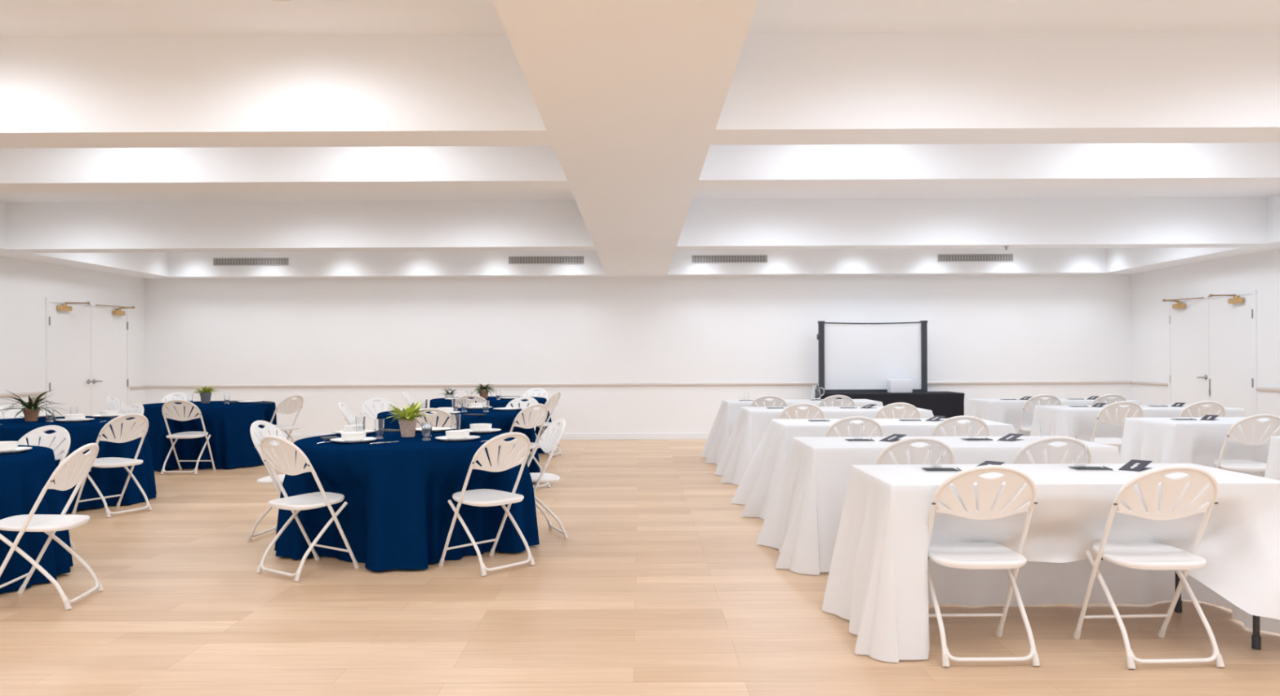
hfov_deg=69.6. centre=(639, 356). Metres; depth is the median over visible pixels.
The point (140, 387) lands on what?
trim
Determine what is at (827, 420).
notepad
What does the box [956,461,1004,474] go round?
brochure
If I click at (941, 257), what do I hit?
air vent
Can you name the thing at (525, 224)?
trim
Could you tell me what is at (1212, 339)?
door
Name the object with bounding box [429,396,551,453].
tablecloth
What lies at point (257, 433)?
folding chair
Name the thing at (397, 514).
tablecloth
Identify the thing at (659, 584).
floor
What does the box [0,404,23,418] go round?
folding chair
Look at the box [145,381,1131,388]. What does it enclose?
trim
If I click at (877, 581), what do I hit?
tablecloth
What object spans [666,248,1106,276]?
trim
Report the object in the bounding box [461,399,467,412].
drinking glass
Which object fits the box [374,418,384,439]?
drinking glass
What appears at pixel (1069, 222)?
trim
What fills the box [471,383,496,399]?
potted plant
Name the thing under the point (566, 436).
baseboard
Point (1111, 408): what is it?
folding chair
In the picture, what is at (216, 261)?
air vent
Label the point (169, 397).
folding chair
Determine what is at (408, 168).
trim
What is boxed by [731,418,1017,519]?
tablecloth
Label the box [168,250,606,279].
trim
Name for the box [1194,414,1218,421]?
brochure
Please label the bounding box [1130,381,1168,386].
trim
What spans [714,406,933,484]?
tablecloth
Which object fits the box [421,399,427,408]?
drinking glass
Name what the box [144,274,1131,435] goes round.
wall
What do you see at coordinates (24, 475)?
tablecloth
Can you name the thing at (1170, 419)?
notepad
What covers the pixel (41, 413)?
bowl
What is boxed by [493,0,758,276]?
ceiling beam
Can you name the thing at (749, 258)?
air vent
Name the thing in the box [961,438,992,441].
notepad
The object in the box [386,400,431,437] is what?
potted plant
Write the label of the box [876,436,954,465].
folding chair
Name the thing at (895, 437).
brochure
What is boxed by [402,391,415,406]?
folding chair
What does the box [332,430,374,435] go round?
dinner plate
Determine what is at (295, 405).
folding chair
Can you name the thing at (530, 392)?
folding chair
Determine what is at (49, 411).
drinking glass
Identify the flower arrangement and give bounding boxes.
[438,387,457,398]
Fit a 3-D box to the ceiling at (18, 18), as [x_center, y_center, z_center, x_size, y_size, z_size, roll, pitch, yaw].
[-0.039,-1.865,5.740,15.928,0.100,18.080,0,0,0]
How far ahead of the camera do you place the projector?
13.95 m
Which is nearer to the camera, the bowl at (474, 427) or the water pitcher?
the bowl at (474, 427)
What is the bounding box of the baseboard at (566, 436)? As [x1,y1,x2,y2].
[284,433,709,441]
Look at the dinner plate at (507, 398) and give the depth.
12.38 m
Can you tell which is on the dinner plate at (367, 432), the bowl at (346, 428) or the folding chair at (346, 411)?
the bowl at (346, 428)
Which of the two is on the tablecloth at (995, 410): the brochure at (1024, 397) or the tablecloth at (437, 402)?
the brochure at (1024, 397)
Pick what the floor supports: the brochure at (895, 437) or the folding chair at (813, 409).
the folding chair at (813, 409)
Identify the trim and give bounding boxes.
[0,146,571,192]
[0,200,180,279]
[0,391,47,398]
[6,200,595,253]
[129,385,145,390]
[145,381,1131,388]
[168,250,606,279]
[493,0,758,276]
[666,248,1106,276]
[675,196,1266,249]
[695,142,1279,189]
[1094,193,1279,275]
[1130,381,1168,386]
[1255,386,1279,392]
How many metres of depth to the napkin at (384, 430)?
7.02 m
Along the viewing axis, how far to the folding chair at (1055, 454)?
5.26 m
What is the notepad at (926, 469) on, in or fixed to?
on the tablecloth at (877, 581)
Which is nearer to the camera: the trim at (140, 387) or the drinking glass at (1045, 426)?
the drinking glass at (1045, 426)
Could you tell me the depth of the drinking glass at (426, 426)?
6.30 m
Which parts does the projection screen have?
post, post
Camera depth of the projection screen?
14.25 m
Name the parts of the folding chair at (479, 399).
backrest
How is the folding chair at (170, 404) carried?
on the floor
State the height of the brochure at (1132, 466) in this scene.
0.037 m
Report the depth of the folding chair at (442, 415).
8.47 m
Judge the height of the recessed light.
0.008 m
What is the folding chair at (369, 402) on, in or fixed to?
on the floor
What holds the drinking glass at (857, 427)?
on the tablecloth at (802, 519)
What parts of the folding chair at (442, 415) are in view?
frame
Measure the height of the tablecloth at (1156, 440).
0.747 m
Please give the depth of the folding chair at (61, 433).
6.37 m
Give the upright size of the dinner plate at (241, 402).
0.020 m
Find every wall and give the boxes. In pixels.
[0,256,145,418]
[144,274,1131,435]
[1131,249,1279,417]
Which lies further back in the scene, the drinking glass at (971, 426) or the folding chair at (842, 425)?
the folding chair at (842, 425)
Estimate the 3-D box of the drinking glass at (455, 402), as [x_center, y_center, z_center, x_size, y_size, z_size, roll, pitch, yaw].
[-1.998,0.515,9.950,0.068,0.120,0.068,0,0,0]
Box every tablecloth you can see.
[0,416,156,513]
[0,444,73,594]
[137,400,276,471]
[274,429,539,571]
[373,408,540,483]
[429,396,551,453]
[701,399,883,464]
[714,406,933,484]
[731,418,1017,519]
[756,435,1122,575]
[820,391,964,418]
[822,463,1279,662]
[965,398,1141,435]
[1030,404,1245,454]
[1120,417,1279,477]
[1264,435,1279,480]
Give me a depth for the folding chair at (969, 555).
3.95 m
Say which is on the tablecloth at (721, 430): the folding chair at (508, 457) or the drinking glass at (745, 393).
the drinking glass at (745, 393)
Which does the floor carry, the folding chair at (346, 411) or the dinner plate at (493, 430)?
the folding chair at (346, 411)
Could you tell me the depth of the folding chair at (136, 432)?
7.84 m
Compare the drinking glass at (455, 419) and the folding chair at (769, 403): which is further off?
the folding chair at (769, 403)
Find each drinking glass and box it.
[45,408,53,422]
[69,406,78,414]
[186,394,193,403]
[223,394,230,404]
[355,416,364,431]
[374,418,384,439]
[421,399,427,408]
[421,422,431,440]
[451,413,460,430]
[452,399,457,409]
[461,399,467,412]
[466,390,471,399]
[482,400,488,412]
[496,390,501,399]
[743,391,749,399]
[852,422,862,439]
[928,444,942,467]
[967,422,977,438]
[1040,421,1051,439]
[1072,444,1087,466]
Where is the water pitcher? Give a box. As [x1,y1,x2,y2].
[810,385,824,399]
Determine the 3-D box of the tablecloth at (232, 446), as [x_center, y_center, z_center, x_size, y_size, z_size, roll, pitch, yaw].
[-5.406,0.965,11.611,1.647,0.747,1.775,0,0,0]
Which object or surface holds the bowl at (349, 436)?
on the dinner plate at (367, 439)
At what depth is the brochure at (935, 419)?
7.96 m
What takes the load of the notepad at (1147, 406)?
on the tablecloth at (1066, 421)
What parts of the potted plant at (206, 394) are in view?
pot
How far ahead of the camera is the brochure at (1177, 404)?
9.95 m
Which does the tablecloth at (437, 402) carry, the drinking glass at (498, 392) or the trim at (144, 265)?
the drinking glass at (498, 392)
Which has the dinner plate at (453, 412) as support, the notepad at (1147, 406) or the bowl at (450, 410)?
the bowl at (450, 410)
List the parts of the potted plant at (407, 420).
pot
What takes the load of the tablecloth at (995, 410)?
on the folding table
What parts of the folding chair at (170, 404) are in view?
leg, leg, backrest, frame, seat, leg, leg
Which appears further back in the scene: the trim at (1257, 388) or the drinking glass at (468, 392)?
the drinking glass at (468, 392)
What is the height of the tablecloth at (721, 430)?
0.747 m
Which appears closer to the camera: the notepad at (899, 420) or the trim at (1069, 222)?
the notepad at (899, 420)
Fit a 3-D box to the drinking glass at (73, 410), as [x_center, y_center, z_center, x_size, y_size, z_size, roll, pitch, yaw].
[-5.298,0.530,8.620,0.068,0.120,0.068,0,0,0]
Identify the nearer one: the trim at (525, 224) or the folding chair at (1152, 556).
the folding chair at (1152, 556)
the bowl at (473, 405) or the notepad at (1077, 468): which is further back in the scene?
the bowl at (473, 405)
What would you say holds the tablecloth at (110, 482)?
on the round table
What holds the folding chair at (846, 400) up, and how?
on the floor
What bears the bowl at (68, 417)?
on the dinner plate at (64, 420)
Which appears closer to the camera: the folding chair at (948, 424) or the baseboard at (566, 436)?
the folding chair at (948, 424)
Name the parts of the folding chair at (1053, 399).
seat, backrest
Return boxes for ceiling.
[0,0,1279,202]
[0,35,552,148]
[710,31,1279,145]
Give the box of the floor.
[0,439,1279,695]
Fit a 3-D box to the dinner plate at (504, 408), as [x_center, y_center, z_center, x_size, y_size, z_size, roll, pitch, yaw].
[-1.417,0.562,9.850,0.304,0.020,0.304,0,0,0]
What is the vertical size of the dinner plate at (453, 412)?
0.020 m
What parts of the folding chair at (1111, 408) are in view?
seat, backrest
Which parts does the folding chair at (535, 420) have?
frame, backrest, seat, leg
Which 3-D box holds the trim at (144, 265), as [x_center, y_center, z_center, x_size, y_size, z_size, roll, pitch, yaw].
[-7.612,-1.511,5.740,0.579,0.539,17.880,0,0,0]
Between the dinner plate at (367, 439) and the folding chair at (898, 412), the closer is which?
the dinner plate at (367, 439)
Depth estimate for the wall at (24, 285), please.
12.11 m
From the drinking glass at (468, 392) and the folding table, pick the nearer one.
the folding table
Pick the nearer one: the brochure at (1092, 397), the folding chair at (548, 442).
the folding chair at (548, 442)
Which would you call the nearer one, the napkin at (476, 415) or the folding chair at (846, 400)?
the napkin at (476, 415)
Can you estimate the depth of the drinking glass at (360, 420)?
6.65 m
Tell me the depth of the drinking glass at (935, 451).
4.64 m
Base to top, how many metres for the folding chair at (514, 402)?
0.862 m
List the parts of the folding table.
leg, leg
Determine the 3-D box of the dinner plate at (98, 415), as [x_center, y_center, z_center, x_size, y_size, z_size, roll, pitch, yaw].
[-5.157,0.579,8.950,0.304,0.020,0.304,0,0,0]
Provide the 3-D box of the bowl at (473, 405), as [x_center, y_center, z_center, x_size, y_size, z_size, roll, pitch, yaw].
[-1.778,0.540,10.120,0.164,0.058,0.164,0,0,0]
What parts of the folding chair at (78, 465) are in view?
leg, leg, leg, seat, frame, leg, backrest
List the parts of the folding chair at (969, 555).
leg, seat, frame, backrest, leg, leg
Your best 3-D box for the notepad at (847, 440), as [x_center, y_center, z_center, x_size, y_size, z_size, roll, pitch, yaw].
[1.465,0.555,6.126,0.182,0.009,0.128,0,0,-1]
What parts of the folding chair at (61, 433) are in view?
backrest, frame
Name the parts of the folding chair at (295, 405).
frame, seat, backrest, leg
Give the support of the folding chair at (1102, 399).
on the floor
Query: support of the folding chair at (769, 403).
on the floor
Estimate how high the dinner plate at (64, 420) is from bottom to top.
0.020 m
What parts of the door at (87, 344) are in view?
panel, closer arm, handle, panel, closer arm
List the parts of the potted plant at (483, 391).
pot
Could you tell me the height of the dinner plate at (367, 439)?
0.020 m
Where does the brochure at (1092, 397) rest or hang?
on the tablecloth at (995, 410)
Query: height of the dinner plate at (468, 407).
0.020 m
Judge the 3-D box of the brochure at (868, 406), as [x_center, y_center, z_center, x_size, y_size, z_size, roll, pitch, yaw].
[2.433,0.537,9.958,0.227,0.037,0.170,0,0,-44]
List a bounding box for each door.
[44,297,134,417]
[1162,289,1257,417]
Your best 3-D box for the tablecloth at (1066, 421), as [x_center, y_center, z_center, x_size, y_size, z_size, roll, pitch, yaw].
[5.356,0.916,9.963,2.108,0.747,0.966,0,0,0]
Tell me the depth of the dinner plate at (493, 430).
6.84 m
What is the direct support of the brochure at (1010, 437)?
on the tablecloth at (802, 519)
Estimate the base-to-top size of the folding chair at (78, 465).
0.862 m
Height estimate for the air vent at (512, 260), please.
0.116 m
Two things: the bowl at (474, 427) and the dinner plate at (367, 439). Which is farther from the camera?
the bowl at (474, 427)
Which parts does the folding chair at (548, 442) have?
leg, leg, seat, frame, leg, backrest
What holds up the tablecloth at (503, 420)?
on the round table
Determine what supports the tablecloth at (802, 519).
on the folding table
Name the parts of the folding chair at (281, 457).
leg, backrest, frame, leg, seat, leg, leg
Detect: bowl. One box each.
[0,441,18,451]
[38,410,45,416]
[64,413,85,420]
[99,410,119,416]
[341,431,366,441]
[342,425,365,432]
[436,407,453,413]
[445,430,470,439]
[469,423,492,431]
[471,403,483,408]
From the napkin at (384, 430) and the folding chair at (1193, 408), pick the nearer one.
the napkin at (384, 430)
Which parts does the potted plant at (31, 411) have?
pot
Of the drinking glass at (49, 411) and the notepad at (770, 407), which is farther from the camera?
the notepad at (770, 407)
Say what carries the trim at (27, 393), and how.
attached to the wall at (24, 285)
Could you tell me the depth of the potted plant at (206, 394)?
11.67 m
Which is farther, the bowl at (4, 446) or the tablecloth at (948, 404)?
the tablecloth at (948, 404)
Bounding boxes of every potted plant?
[0,389,66,421]
[191,384,217,403]
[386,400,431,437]
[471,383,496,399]
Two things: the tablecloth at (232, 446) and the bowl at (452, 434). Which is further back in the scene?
the tablecloth at (232, 446)
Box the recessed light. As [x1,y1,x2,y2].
[271,0,291,1]
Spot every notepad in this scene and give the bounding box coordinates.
[767,407,782,408]
[808,419,830,422]
[844,438,874,441]
[898,419,921,421]
[920,467,962,472]
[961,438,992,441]
[1067,466,1112,471]
[1146,405,1168,407]
[1169,418,1196,420]
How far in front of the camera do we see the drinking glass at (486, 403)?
9.52 m
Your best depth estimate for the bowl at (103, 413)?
8.89 m
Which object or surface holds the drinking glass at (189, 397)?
on the tablecloth at (232, 446)
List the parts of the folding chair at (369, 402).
backrest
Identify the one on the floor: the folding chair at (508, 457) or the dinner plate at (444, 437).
the folding chair at (508, 457)
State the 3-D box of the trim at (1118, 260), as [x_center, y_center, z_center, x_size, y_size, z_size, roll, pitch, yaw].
[7.537,-1.579,5.740,0.577,0.539,17.880,0,0,0]
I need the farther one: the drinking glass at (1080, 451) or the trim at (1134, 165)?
the trim at (1134, 165)
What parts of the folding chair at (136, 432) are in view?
leg, leg, seat, frame, backrest, leg, leg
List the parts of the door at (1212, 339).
closer arm, panel, handle, closer arm, panel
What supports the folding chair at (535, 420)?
on the floor
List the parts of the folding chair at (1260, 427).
seat, backrest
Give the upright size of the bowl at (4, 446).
0.058 m
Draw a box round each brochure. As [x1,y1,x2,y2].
[857,404,875,408]
[871,434,906,442]
[921,415,946,422]
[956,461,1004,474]
[992,433,1023,442]
[1017,396,1032,399]
[1084,395,1098,399]
[1088,403,1106,407]
[1109,459,1152,472]
[1166,402,1185,407]
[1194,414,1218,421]
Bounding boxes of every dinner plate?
[0,447,31,453]
[19,414,57,417]
[55,418,94,422]
[91,414,123,417]
[236,400,262,403]
[329,437,377,443]
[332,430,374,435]
[415,426,452,432]
[430,411,460,414]
[435,435,479,441]
[462,428,501,433]
[466,406,492,409]
[493,407,521,410]
[500,397,517,399]
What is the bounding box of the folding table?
[1173,570,1261,649]
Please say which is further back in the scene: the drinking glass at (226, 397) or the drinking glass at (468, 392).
the drinking glass at (468, 392)
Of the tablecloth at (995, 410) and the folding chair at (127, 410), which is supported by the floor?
the folding chair at (127, 410)
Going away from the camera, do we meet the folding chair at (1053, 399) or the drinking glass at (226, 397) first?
the folding chair at (1053, 399)
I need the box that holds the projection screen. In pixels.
[816,320,927,392]
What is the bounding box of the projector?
[887,379,911,392]
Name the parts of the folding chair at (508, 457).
leg, leg, seat, frame, backrest, leg, leg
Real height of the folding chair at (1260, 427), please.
0.862 m
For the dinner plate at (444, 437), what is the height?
0.020 m
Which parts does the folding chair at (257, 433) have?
leg, frame, backrest, seat, leg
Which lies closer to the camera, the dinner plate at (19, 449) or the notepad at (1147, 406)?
the dinner plate at (19, 449)
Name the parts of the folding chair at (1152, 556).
leg, leg, seat, frame, backrest, leg, leg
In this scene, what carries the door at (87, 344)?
in the wall at (24, 285)
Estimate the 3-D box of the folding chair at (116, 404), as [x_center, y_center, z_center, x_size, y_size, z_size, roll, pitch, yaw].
[-6.448,0.921,11.620,0.485,0.862,0.453,0,0,-6]
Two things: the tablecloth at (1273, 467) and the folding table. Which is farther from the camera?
the tablecloth at (1273, 467)
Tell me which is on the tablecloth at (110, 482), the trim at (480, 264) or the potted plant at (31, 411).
the potted plant at (31, 411)
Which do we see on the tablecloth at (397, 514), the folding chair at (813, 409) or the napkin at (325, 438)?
the napkin at (325, 438)
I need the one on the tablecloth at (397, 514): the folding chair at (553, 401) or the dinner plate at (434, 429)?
the dinner plate at (434, 429)
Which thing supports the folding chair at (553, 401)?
on the floor
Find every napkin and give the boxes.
[320,435,340,440]
[383,429,400,432]
[462,413,486,416]
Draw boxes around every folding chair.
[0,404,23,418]
[0,443,103,610]
[17,425,75,551]
[71,413,151,518]
[105,395,125,413]
[118,403,143,414]
[160,392,195,403]
[160,399,215,475]
[246,420,287,542]
[256,435,359,582]
[270,395,303,442]
[337,401,355,425]
[360,397,395,430]
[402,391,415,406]
[415,408,452,428]
[438,432,534,577]
[457,395,489,408]
[506,396,540,470]
[509,404,551,488]
[522,387,548,399]
[527,418,568,538]
[535,391,562,456]
[750,395,787,407]
[779,403,824,419]
[818,395,855,406]
[825,416,883,437]
[875,402,919,418]
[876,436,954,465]
[928,465,1040,666]
[931,415,989,436]
[1012,435,1091,464]
[1016,394,1061,434]
[1072,465,1224,669]
[1089,401,1142,446]
[1090,394,1126,405]
[1178,400,1225,417]
[1209,413,1279,477]
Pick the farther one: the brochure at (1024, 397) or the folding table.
the brochure at (1024, 397)
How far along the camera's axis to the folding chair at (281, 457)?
5.61 m
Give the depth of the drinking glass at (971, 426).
6.25 m
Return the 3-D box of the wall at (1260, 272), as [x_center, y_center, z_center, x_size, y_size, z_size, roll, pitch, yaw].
[7.892,-0.283,5.740,0.120,3.135,17.880,0,0,0]
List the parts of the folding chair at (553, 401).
leg, seat, frame, backrest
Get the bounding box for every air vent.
[213,257,288,265]
[508,256,583,263]
[692,254,767,262]
[937,253,1013,262]
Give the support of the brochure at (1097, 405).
on the tablecloth at (1066, 421)
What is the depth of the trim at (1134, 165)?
6.66 m
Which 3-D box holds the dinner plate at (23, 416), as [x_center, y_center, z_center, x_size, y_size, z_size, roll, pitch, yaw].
[-5.847,0.582,8.950,0.304,0.020,0.304,0,0,0]
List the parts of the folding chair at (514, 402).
backrest, frame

